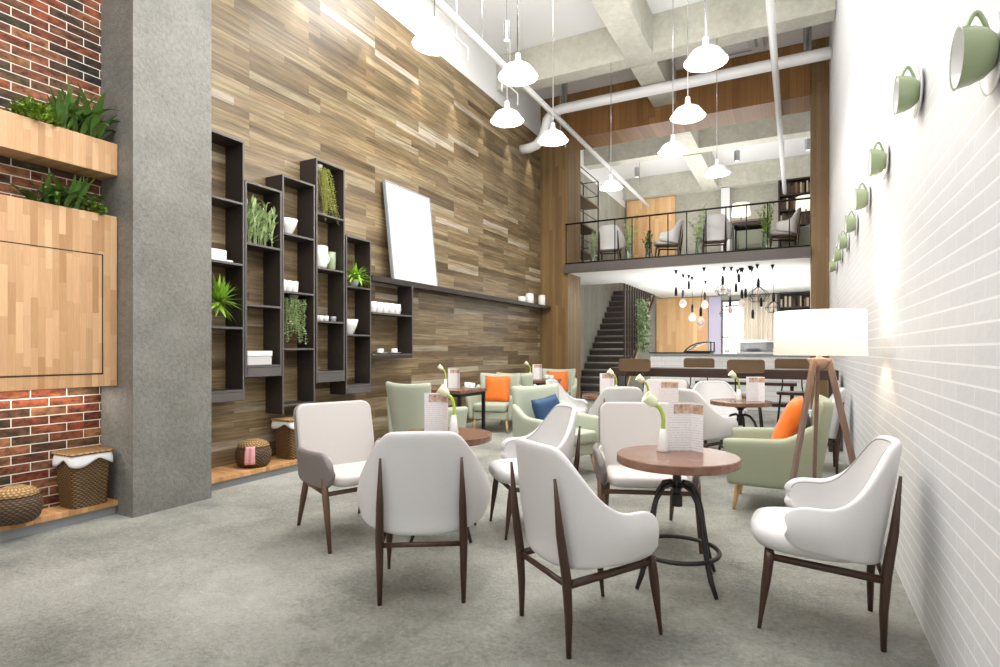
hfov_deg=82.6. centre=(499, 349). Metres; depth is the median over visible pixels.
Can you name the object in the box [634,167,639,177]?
ceiling spotlight
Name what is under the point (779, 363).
bar stool
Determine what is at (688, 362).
bar stool
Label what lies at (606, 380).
menu card
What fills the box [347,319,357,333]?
bowl
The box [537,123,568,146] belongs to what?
pendant lamp
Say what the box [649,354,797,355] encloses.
countertop
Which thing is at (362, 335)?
shelf unit
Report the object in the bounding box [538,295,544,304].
jar
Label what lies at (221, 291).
spiky plant
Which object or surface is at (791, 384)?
dining table
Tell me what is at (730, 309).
pendant
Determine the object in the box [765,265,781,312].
pendant
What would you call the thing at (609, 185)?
pendant lamp
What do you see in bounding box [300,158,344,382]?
shelf unit
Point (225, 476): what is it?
bench
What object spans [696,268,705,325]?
pendant
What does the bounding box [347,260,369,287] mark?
fern
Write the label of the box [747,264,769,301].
pendant
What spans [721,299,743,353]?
window
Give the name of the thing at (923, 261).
wall
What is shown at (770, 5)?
pipe
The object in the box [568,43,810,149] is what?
ceiling beam
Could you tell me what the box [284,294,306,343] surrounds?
trailing plant
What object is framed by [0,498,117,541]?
platform
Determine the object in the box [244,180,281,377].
shelf unit
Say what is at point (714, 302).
trim
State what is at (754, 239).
armchair
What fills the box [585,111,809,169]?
beam
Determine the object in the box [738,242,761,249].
seat cushion
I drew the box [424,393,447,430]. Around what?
menu card
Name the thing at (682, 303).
pendant
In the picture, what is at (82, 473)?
laundry basket
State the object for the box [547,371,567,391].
cushion
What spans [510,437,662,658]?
shell chair
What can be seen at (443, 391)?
bud vase
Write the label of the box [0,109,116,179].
planter box
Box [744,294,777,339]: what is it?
curtain
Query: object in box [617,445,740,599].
round table
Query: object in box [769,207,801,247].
shell chair
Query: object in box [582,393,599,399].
round table
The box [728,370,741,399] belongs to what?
bud vase
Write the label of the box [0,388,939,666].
floor
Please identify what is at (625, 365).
bar stool
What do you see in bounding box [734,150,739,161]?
ceiling spotlight
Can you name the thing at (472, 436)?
round table
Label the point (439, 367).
bud vase
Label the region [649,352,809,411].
bar counter
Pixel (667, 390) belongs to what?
menu card
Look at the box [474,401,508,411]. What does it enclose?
seat cushion
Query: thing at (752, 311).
pendant
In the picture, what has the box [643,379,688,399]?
armchair
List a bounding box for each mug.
[318,245,329,267]
[327,252,335,269]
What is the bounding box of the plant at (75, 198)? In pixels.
[5,170,113,209]
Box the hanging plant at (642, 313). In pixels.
[634,298,652,352]
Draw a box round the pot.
[347,280,358,286]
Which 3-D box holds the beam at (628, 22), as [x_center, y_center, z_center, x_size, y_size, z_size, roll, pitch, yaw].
[1.446,-5.173,7.784,0.440,0.645,21.140,0,0,28]
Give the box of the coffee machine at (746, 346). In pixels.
[737,340,773,353]
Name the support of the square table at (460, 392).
on the floor
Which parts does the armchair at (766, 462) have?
leg, armrest, armrest, backrest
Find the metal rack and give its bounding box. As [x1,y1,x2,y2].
[580,166,598,261]
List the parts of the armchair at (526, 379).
backrest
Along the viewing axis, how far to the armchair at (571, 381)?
11.20 m
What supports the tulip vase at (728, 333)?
on the bar counter at (658, 359)
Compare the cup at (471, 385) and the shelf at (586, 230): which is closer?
the cup at (471, 385)
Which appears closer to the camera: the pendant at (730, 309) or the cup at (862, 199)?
the cup at (862, 199)
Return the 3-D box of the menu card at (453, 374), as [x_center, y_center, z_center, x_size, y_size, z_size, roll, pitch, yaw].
[-0.627,0.394,7.888,0.185,0.270,0.054,0,0,24]
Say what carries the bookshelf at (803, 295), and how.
on the floor
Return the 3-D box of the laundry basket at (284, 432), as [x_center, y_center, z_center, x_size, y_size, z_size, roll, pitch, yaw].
[-2.193,0.928,6.063,0.314,0.420,0.381,0,0,28]
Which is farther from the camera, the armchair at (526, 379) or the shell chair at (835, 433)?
the armchair at (526, 379)
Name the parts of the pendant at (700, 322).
bulb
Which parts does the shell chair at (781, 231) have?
seat, seat rail, backrest, leg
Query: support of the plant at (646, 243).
on the floor
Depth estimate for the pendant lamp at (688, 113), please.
6.73 m
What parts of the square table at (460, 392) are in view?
leg, leg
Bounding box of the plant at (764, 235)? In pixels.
[756,199,775,247]
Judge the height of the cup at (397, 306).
0.140 m
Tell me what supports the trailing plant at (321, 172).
hanging from the shelf unit at (335, 372)
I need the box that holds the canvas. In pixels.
[382,180,437,285]
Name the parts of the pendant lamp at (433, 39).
bulb, lamp shade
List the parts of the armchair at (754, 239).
backrest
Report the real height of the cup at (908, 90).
0.241 m
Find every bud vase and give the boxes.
[436,384,458,433]
[437,364,447,387]
[607,368,617,386]
[635,374,648,391]
[641,391,668,451]
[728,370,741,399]
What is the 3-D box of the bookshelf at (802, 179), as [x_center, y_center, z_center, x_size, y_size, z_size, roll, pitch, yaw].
[8.446,-3.348,16.246,0.900,3.035,0.320,0,0,28]
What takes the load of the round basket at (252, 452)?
on the bench at (225, 476)
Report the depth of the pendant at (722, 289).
11.28 m
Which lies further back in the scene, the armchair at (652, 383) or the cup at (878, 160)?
the armchair at (652, 383)
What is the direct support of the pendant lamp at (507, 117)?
hanging from the ceiling at (541, 22)
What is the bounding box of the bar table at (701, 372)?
[610,367,838,451]
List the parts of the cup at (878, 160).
handle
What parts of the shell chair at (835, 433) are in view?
backrest, seat rail, leg, leg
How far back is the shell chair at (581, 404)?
7.68 m
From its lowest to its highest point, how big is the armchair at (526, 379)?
0.884 m
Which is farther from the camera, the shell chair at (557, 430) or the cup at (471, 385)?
the cup at (471, 385)
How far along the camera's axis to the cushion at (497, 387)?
8.90 m
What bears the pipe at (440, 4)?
hanging from the ceiling at (541, 22)
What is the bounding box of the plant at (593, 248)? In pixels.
[588,230,597,260]
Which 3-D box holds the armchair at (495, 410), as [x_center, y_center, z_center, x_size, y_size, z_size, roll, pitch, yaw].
[-0.072,0.810,8.867,0.777,0.884,0.762,0,0,15]
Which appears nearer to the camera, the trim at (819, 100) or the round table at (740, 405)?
the round table at (740, 405)
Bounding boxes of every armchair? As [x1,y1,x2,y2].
[293,400,380,553]
[385,381,467,432]
[465,373,521,433]
[496,372,536,424]
[511,383,598,472]
[537,368,576,397]
[593,401,702,553]
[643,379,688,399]
[723,395,833,509]
[734,229,769,249]
[781,224,809,246]
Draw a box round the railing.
[565,197,809,263]
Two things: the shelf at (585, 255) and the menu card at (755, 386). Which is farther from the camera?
the shelf at (585, 255)
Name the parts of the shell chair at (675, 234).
seat, seat rail, backrest, leg, leg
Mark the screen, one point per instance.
(635, 293)
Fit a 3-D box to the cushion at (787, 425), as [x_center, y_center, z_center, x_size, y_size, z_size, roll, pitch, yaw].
[2.270,0.585,4.478,0.249,0.429,0.470,0,0,28]
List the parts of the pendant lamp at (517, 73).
lamp shade, cord, bulb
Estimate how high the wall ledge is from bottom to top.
0.070 m
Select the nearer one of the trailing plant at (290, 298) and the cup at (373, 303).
the trailing plant at (290, 298)
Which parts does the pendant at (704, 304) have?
bulb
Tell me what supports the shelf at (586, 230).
attached to the metal rack
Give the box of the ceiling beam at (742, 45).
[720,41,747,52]
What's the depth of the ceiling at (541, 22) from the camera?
9.92 m
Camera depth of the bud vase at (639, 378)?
5.45 m
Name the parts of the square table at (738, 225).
leg, leg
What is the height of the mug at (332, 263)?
0.220 m
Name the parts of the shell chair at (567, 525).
leg, leg, seat rail, backrest, leg, seat, leg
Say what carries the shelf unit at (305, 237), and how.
attached to the wall at (344, 84)
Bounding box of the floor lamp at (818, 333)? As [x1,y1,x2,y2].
[774,309,867,506]
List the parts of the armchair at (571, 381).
backrest, armrest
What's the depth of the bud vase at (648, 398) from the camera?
3.16 m
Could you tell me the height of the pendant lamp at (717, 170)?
2.120 m
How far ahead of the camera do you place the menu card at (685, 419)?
3.19 m
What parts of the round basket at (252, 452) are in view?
lid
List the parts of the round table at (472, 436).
leg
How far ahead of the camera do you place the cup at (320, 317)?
6.48 m
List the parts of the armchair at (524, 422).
armrest, backrest, armrest, seat, leg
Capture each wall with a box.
[0,0,100,508]
[211,0,625,467]
[626,183,779,388]
[829,0,999,666]
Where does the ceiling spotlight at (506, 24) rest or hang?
hanging from the ceiling at (541, 22)
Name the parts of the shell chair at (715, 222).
leg, seat rail, seat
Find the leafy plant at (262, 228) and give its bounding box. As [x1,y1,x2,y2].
[247,195,280,246]
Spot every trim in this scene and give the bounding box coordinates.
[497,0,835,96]
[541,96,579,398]
[564,246,810,273]
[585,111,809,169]
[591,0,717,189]
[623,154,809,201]
[627,196,675,289]
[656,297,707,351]
[709,296,720,353]
[721,187,730,250]
[810,37,828,409]
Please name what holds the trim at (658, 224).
attached to the wall at (762, 193)
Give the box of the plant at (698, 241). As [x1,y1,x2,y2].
[689,206,704,252]
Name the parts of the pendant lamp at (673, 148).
lamp shade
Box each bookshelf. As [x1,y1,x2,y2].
[778,176,809,246]
[778,292,809,311]
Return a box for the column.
[101,0,210,517]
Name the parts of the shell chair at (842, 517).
leg, seat, seat rail, backrest, leg, leg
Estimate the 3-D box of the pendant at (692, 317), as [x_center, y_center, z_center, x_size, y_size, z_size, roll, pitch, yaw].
[4.322,-1.144,12.787,0.170,0.998,0.167,0,0,28]
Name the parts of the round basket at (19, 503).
lid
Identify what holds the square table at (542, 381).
on the floor
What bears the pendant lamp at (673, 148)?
hanging from the ceiling at (541, 22)
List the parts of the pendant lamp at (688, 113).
cord, lamp shade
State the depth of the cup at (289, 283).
6.07 m
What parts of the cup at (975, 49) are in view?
handle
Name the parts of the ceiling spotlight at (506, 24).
rod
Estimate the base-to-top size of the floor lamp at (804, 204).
1.850 m
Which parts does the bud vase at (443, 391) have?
flower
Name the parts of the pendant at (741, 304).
bulb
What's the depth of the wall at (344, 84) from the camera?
7.86 m
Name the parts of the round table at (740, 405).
leg, post, leg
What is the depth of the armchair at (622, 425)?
4.08 m
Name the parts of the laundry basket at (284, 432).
lid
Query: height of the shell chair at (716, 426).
0.861 m
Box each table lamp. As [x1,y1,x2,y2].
[732,202,750,219]
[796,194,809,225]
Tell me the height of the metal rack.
2.500 m
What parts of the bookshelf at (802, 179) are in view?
panel, shelf, shelf, shelf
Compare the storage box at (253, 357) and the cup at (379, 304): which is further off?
the cup at (379, 304)
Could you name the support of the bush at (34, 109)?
in the planter box at (22, 138)
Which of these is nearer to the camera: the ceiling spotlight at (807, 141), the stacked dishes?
the stacked dishes
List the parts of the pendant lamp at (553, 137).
lamp shade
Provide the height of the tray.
0.020 m
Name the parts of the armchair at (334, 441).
leg, armrest, leg, seat rail, backrest, seat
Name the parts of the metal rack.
post, post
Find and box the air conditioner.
[720,37,763,57]
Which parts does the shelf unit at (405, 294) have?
shelf, shelf, panel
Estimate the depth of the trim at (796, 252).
10.92 m
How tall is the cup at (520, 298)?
0.120 m
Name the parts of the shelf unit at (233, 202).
shelf, shelf, shelf, shelf, drawer, panel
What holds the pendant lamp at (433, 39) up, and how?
hanging from the ceiling at (541, 22)
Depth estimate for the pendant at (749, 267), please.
11.14 m
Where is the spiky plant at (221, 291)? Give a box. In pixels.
[211,274,244,323]
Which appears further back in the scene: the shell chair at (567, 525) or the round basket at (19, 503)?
the round basket at (19, 503)
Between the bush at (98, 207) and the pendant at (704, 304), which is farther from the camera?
the pendant at (704, 304)
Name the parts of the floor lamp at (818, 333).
leg, leg, lamp shade, leg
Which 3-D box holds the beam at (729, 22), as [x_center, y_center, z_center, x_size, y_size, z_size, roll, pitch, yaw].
[2.441,-5.183,9.538,5.480,0.625,0.330,0,0,28]
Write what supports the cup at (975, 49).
attached to the wall at (923, 261)
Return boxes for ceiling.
[442,0,830,179]
[569,257,810,297]
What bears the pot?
on the shelf unit at (362, 335)
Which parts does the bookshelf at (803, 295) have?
shelf, shelf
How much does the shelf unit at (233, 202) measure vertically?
2.510 m
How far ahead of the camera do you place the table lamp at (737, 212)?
14.17 m
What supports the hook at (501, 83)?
hanging from the ceiling at (541, 22)
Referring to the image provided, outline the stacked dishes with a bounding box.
[211,248,232,261]
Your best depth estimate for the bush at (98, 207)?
4.22 m
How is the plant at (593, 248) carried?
on the floor
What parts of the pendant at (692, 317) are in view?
bulb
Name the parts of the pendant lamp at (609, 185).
lamp shade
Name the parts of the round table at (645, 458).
leg, leg, post, leg, leg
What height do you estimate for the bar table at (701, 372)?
1.000 m
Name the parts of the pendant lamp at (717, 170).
lamp shade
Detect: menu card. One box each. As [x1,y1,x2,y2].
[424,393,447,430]
[448,369,459,387]
[532,364,541,378]
[600,373,613,393]
[658,381,677,401]
[668,402,702,452]
[746,377,764,401]
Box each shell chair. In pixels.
[357,431,489,605]
[489,403,580,539]
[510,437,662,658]
[546,379,588,413]
[588,387,643,415]
[596,225,625,260]
[653,219,683,255]
[678,388,737,447]
[692,381,746,418]
[696,213,731,252]
[750,435,901,652]
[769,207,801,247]
[808,387,845,473]
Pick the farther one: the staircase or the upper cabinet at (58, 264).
the staircase
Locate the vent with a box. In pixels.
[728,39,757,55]
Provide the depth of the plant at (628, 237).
11.71 m
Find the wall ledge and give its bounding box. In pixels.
[371,275,550,309]
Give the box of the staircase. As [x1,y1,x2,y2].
[580,290,652,398]
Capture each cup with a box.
[286,280,292,290]
[292,281,297,291]
[318,315,323,320]
[330,316,335,321]
[371,301,376,311]
[376,302,382,312]
[382,303,388,312]
[389,303,394,313]
[394,304,400,313]
[468,383,474,387]
[518,296,525,301]
[829,257,836,273]
[833,245,842,262]
[838,231,848,251]
[845,211,857,235]
[854,182,870,212]
[868,141,888,179]
[893,64,923,118]
[949,6,999,95]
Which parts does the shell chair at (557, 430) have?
leg, seat, leg, seat rail, backrest, leg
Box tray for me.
[211,257,232,261]
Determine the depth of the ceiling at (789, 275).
12.95 m
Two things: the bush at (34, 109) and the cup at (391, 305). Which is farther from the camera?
the cup at (391, 305)
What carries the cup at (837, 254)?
attached to the wall at (923, 261)
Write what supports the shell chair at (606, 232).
on the floor
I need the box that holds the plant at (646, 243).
[642,231,652,256]
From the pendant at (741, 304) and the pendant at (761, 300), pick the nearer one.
the pendant at (761, 300)
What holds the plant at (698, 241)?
on the floor
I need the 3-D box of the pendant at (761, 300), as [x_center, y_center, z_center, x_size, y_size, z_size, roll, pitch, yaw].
[5.009,-1.247,11.149,0.274,0.793,0.072,0,0,2]
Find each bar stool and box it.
[619,359,650,391]
[684,358,714,389]
[727,359,764,426]
[775,359,809,423]
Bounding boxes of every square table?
[431,387,486,429]
[533,378,561,384]
[731,218,766,250]
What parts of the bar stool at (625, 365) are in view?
frame, backrest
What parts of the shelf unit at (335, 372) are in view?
panel, shelf, shelf, shelf, drawer, panel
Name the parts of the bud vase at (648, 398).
flower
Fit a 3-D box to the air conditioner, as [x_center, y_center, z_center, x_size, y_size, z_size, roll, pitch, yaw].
[4.088,-5.426,9.993,0.950,0.137,0.950,0,0,28]
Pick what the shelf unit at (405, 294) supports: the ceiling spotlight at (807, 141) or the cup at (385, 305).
the cup at (385, 305)
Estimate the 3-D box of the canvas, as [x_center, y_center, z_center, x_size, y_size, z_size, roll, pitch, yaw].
[-1.261,-1.619,8.126,0.194,1.362,1.060,0,0,28]
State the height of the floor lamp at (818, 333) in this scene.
1.510 m
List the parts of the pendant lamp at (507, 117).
lamp shade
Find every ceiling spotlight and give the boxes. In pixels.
[503,0,510,41]
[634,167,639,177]
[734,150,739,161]
[805,138,809,150]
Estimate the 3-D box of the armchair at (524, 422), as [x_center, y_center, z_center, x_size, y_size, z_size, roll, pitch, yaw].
[0.566,0.810,5.830,0.777,0.884,0.762,0,0,-40]
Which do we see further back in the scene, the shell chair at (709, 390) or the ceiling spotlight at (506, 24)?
the shell chair at (709, 390)
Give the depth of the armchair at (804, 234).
11.15 m
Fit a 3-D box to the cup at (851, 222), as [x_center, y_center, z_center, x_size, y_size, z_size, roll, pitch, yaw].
[3.268,-1.176,5.288,0.095,0.241,0.229,0,0,28]
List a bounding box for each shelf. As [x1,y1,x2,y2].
[580,194,598,209]
[580,221,595,234]
[580,249,597,259]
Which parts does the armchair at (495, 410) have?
armrest, seat, backrest, leg, armrest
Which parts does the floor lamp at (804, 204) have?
lamp shade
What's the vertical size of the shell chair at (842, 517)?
0.861 m
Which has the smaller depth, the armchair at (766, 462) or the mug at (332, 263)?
the armchair at (766, 462)
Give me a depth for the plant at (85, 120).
4.11 m
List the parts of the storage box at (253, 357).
box lid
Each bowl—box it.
[284,217,297,233]
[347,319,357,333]
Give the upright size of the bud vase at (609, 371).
0.336 m
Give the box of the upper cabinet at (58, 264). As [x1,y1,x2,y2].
[0,194,116,391]
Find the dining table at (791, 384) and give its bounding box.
[695,379,796,400]
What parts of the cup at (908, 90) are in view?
handle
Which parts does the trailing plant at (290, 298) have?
pot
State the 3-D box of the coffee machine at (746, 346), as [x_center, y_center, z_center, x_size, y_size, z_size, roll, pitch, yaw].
[5.834,-0.066,11.890,1.600,0.290,0.540,0,0,28]
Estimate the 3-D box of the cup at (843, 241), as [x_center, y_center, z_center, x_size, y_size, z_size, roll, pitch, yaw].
[3.731,-1.176,6.174,0.095,0.241,0.229,0,0,28]
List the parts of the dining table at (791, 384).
leg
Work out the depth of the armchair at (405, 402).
6.50 m
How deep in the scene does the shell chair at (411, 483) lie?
2.77 m
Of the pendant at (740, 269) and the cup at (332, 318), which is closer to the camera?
the cup at (332, 318)
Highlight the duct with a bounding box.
[519,26,831,154]
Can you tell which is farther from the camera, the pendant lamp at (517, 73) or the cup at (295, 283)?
the cup at (295, 283)
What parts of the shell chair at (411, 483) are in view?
leg, leg, seat rail, backrest, leg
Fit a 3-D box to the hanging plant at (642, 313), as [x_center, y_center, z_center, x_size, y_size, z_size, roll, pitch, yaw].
[3.728,-0.637,14.868,0.329,1.470,1.458,0,0,28]
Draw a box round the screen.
[623,283,654,383]
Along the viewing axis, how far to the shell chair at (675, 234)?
11.66 m
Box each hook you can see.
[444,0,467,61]
[501,83,517,105]
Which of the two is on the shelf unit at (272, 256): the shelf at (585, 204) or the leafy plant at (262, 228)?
the leafy plant at (262, 228)
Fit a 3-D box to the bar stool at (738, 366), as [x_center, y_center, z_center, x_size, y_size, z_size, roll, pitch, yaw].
[3.159,0.686,7.285,0.440,1.132,0.422,0,0,28]
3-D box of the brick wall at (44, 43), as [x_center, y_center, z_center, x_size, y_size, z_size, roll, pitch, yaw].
[-4.573,-2.125,2.099,0.450,6.750,5.490,0,0,28]
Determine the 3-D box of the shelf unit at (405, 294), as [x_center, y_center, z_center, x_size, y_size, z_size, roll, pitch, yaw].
[-1.523,-0.390,7.608,0.254,1.000,0.860,0,0,28]
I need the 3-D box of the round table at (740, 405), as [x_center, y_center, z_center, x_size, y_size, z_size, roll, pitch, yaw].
[2.683,0.906,6.349,0.639,0.681,0.639,0,0,35]
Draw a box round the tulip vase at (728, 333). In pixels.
[724,331,731,351]
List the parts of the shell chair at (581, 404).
seat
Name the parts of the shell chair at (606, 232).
leg, seat rail, backrest, seat, leg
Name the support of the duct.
hanging from the ceiling at (541, 22)
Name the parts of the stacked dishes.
dish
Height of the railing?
0.873 m
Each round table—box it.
[402,427,491,542]
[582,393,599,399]
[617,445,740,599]
[710,398,771,449]
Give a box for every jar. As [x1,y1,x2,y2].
[525,293,533,302]
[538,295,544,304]
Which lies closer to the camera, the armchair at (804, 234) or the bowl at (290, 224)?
the bowl at (290, 224)
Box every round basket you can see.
[0,484,43,525]
[234,438,271,467]
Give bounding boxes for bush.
[5,93,61,126]
[81,199,109,214]
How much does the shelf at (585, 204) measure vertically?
0.035 m
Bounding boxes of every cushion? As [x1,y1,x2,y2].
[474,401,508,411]
[485,376,510,401]
[531,394,559,419]
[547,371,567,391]
[574,428,595,444]
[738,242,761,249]
[771,396,802,438]
[796,412,809,433]
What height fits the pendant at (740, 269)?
0.288 m
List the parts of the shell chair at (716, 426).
seat rail, seat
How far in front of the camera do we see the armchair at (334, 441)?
4.02 m
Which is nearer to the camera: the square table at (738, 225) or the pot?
the pot
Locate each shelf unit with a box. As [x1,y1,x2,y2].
[211,129,243,402]
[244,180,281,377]
[266,174,314,413]
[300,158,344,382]
[330,235,370,394]
[371,286,412,358]
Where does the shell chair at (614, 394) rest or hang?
on the floor
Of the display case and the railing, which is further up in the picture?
the railing
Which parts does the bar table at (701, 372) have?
leg, leg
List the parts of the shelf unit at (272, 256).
panel, shelf, shelf, shelf, drawer, panel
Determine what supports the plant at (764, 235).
on the floor
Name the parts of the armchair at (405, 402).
armrest, backrest, armrest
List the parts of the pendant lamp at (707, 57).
cord, bulb, lamp shade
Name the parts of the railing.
rail, rail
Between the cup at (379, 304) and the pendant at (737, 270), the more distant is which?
the pendant at (737, 270)
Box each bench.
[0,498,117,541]
[211,455,297,490]
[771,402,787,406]
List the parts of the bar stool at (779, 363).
leg, seat, frame, backrest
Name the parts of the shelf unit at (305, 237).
panel, shelf, shelf, shelf, shelf, panel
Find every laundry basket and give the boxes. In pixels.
[51,446,113,508]
[270,416,296,459]
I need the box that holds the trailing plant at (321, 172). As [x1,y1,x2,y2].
[318,164,339,223]
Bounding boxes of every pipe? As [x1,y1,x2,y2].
[431,0,649,206]
[765,0,786,194]
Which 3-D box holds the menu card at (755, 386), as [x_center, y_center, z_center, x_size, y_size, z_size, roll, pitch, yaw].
[2.811,0.429,6.262,0.185,0.270,0.054,0,0,24]
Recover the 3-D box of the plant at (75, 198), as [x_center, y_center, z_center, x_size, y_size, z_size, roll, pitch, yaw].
[-3.075,-1.133,4.011,0.375,0.266,0.628,0,0,28]
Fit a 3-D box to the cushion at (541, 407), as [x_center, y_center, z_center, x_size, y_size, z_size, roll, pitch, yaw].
[0.500,0.650,5.908,0.420,0.374,0.188,0,0,-43]
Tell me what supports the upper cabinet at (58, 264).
attached to the brick wall at (44, 43)
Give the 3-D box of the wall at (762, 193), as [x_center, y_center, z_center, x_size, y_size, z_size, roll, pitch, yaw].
[6.612,-2.125,17.530,5.500,6.750,0.200,0,0,28]
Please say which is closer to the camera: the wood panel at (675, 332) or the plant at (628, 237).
the plant at (628, 237)
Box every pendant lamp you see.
[411,0,456,55]
[490,101,523,127]
[498,0,537,86]
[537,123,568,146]
[599,174,622,191]
[658,135,688,156]
[670,0,705,123]
[683,0,728,72]
[703,159,730,177]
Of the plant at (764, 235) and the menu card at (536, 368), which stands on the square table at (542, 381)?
the menu card at (536, 368)
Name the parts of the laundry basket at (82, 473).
lid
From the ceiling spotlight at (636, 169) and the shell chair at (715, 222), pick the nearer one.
the shell chair at (715, 222)
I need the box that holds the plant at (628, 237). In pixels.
[621,218,637,258]
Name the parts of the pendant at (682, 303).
bulb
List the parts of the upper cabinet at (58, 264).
door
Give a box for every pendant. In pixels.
[679,274,686,306]
[688,277,695,320]
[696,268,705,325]
[701,281,707,308]
[715,267,730,295]
[719,267,740,319]
[735,269,738,291]
[737,268,742,282]
[737,268,745,308]
[744,266,750,297]
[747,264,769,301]
[750,266,762,306]
[751,267,753,318]
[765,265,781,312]
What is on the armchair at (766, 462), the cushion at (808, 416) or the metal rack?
the cushion at (808, 416)
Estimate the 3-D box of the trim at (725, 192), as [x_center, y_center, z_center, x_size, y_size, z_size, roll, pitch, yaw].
[6.804,-3.340,17.142,0.240,3.020,0.290,0,0,28]
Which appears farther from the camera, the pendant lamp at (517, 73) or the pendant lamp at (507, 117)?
the pendant lamp at (507, 117)
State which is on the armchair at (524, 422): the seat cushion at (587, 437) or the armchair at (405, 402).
the seat cushion at (587, 437)
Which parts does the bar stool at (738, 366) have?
backrest, leg, leg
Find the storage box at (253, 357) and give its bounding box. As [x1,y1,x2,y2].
[247,351,271,364]
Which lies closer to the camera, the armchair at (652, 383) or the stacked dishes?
the stacked dishes
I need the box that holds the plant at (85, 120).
[33,79,120,138]
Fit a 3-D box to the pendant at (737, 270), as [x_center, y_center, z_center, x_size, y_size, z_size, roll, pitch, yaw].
[4.849,-1.415,11.644,0.094,0.455,0.070,0,0,12]
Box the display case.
[684,342,714,351]
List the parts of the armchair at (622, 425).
armrest, leg, leg, backrest, seat rail, seat, leg, armrest, leg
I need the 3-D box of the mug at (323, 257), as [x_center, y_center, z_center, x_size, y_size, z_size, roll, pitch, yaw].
[-2.043,-1.056,6.500,0.230,0.250,0.190,0,0,-28]
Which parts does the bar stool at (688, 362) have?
backrest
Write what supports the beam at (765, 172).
attached to the wall at (762, 193)
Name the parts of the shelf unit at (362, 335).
panel, shelf, shelf, shelf, drawer, panel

